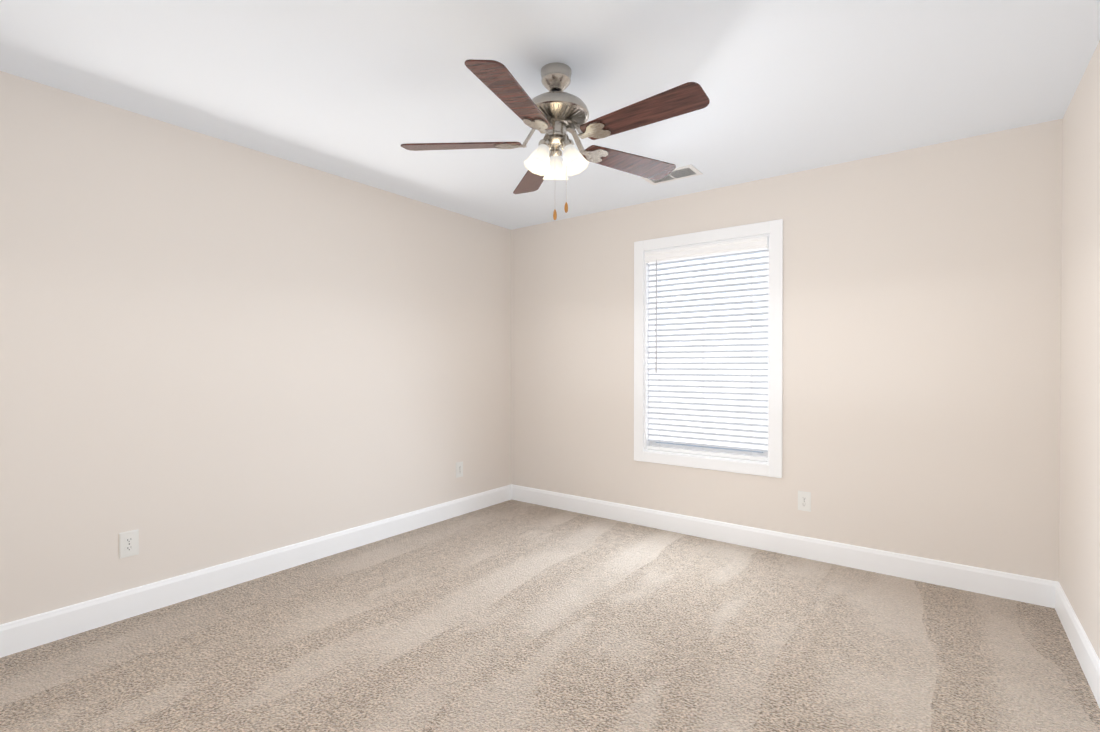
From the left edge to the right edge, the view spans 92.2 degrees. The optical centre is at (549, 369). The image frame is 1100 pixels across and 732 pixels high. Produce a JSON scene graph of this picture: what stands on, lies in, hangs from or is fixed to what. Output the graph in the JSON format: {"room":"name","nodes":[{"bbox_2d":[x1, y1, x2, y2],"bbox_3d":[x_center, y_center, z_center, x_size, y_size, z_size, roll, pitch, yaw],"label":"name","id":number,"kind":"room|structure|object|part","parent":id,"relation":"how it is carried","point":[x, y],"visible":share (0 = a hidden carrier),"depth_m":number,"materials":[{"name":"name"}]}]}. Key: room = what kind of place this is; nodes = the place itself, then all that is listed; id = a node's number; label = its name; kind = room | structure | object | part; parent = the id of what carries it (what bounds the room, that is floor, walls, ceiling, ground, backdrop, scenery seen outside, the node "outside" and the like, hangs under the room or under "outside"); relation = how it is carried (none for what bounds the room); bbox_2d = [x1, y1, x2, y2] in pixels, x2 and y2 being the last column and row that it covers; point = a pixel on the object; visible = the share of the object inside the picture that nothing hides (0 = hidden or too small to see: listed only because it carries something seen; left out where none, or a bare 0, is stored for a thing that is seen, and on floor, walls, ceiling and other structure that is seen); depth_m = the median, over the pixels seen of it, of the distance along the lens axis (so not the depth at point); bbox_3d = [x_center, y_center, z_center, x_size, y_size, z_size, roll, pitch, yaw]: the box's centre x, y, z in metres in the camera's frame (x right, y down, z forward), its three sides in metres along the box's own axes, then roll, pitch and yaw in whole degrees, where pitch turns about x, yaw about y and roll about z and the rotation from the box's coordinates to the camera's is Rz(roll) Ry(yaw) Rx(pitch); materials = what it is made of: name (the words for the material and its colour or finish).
{"room":"empty bedroom","nodes":[
{"label":"empty bedroom","id":0,"kind":"room"},
{"bbox_2d":[0,71,510,624],"bbox_3d":[-1.668,-0.029,3.165,0.150,2.440,4.500,0,1,37],"label":"wall","id":1,"kind":"structure","parent":0,"point":[214,351],"depth_m":2.84,"materials":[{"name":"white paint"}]},
{"bbox_2d":[119,529,138,558],"bbox_3d":[-2.031,0.843,2.555,0.007,0.122,0.076,0,1,37],"label":"electrical outlet","id":2,"kind":"object","parent":1,"relation":"attached to","point":[128,543],"visible":1,"depth_m":2.55,"materials":[{"name":"white plastic"}]},
{"bbox_2d":[0,484,511,657],"bbox_3d":[-1.602,1.125,3.125,0.016,0.132,4.200,0,1,37],"label":"baseboard","id":3,"kind":"structure","parent":1,"relation":"attached to","point":[19,635],"depth_m":2.83,"materials":[{"name":"white paint"}]},
{"bbox_2d":[456,461,462,477],"bbox_3d":[-0.732,0.813,4.294,0.007,0.122,0.076,0,1,37],"label":"electrical outlet","id":4,"kind":"object","parent":1,"relation":"attached to","point":[459,469],"visible":1,"depth_m":4.29,"materials":[{"name":"white plastic"}]},
{"bbox_2d":[0,499,1099,731],"bbox_3d":[-0.160,1.260,2.049,3.915,0.120,4.500,0,1,37],"label":"floor","id":5,"kind":"structure","parent":0,"point":[514,617],"depth_m":2.26,"materials":[{"name":"carpet"}]},
{"bbox_2d":[0,0,1099,229],"bbox_3d":[-0.160,-1.300,2.028,3.915,0.120,4.500,0,1,37],"label":"ceiling","id":6,"kind":"structure","parent":0,"point":[360,90],"depth_m":2.23,"materials":[{"name":"white paint"}]},
{"bbox_2d":[400,59,709,219],"bbox_3d":[0.054,-0.925,2.178,1.215,0.632,1.256,0,1,37],"label":"ceiling fan","id":7,"kind":"object","parent":6,"relation":"hanging from","point":[555,114],"visible":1,"depth_m":2.13,"materials":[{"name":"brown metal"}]},
{"bbox_3d":[-0.035,-0.874,2.173,0.113,0.109,0.114,24,-12,-29],"label":"lamp shade","id":8,"kind":"part","parent":7,"relation":"part of","materials":[{"name":"white glass"}]},
{"bbox_3d":[0.024,-0.875,2.279,0.114,0.109,0.113,0,21,-1],"label":"lamp shade","id":9,"kind":"part","parent":7,"relation":"part of","materials":[{"name":"white glass"}]},
{"bbox_3d":[0.087,-0.874,2.175,0.113,0.109,0.114,-23,-11,27],"label":"lamp shade","id":10,"kind":"part","parent":7,"relation":"part of","materials":[{"name":"white glass"}]},
{"bbox_2d":[640,164,702,184],"bbox_3d":[0.781,-1.246,3.410,0.345,0.010,0.190,0,1,37],"label":"ceiling vent","id":11,"kind":"object","parent":6,"relation":"in","point":[683,172],"visible":0.85,"depth_m":3.39,"materials":[{"name":"white metal"}]},
{"bbox_2d":[511,119,1062,581],"bbox_3d":[1.141,-0.035,3.781,3.615,2.440,0.150,0,1,37],"label":"wall","id":12,"kind":"structure","parent":0,"point":[921,351],"depth_m":3.12,"materials":[{"name":"white paint"}]},
{"bbox_2d":[634,219,782,477],"bbox_3d":[1.106,-0.135,3.774,1.063,1.666,0.152,0,1,37],"label":"window","id":13,"kind":"structure","parent":12,"relation":"in","point":[773,467],"depth_m":3.73,"materials":[{"name":"white paint"}]},
{"bbox_2d":[655,260,656,372],"bbox_3d":[0.800,-0.123,3.940,0.036,1.421,0.012,0,0,-20],"label":"blind cord","id":14,"kind":"object","parent":13,"relation":"hanging from","point":[656,260],"depth_m":3.93,"materials":[{"name":"grey plastic"}]},
{"bbox_3d":[1.089,-0.135,3.752,0.875,1.480,0.097,0,1,37],"label":"window blind rails","id":15,"kind":"part","parent":13,"relation":"part of","materials":[{"name":"white plastic"}]},
{"bbox_3d":[1.094,-0.125,3.759,0.871,1.342,0.014,0,1,37],"label":"window blind slat lips","id":16,"kind":"part","parent":13,"relation":"part of","materials":[{"name":"white plastic"}]},
{"bbox_3d":[1.135,-0.135,3.813,0.883,1.486,0.055,0,1,37],"label":"window sash","id":17,"kind":"part","parent":13,"relation":"part of","materials":[{"name":"white plastic"}]},
{"bbox_3d":[1.131,-0.135,3.809,0.793,1.396,0.004,0,1,37],"label":"glass","id":18,"kind":"part","parent":13,"relation":"part of","materials":[{"name":"clear glass"}]},
{"bbox_2d":[751,250,751,349],"bbox_3d":[1.348,-0.120,3.546,0.002,1.421,0.002,0,1,37],"label":"blind cord","id":19,"kind":"object","parent":13,"relation":"hanging from","point":[751,250],"depth_m":3.54,"materials":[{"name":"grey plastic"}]},
{"bbox_2d":[511,485,1056,607],"bbox_3d":[1.092,1.120,3.724,3.615,0.132,0.016,0,1,37],"label":"baseboard","id":20,"kind":"structure","parent":12,"relation":"attached to","point":[1026,589],"depth_m":3.27,"materials":[{"name":"white paint"}]},
{"bbox_2d":[798,491,810,511],"bbox_3d":[1.605,0.833,3.344,0.076,0.122,0.007,0,1,37],"label":"electrical outlet","id":21,"kind":"object","parent":12,"relation":"attached to","point":[804,501],"visible":1,"depth_m":3.34,"materials":[{"name":"white plastic"}]},
{"bbox_2d":[1059,41,1099,659],"bbox_3d":[1.348,-0.011,0.912,0.150,2.440,4.500,0,1,37],"label":"wall","id":22,"kind":"structure","parent":0,"point":[1079,542],"depth_m":2.23,"materials":[{"name":"white paint"}]},
{"bbox_2d":[1055,582,1099,707],"bbox_3d":[1.282,1.142,0.971,0.016,0.132,4.200,0,1,37],"label":"baseboard","id":23,"kind":"structure","parent":22,"relation":"attached to","point":[1085,653],"depth_m":2.17,"materials":[{"name":"white paint"}]},
{"label":"outside","id":24,"kind":"structure","parent":0,"visible":0},
{"bbox_2d":[658,252,763,451],"bbox_3d":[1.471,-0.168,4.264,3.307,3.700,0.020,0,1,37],"label":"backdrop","id":25,"kind":"structure","parent":24,"point":[711,299],"depth_m":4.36,"materials":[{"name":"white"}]}
]}

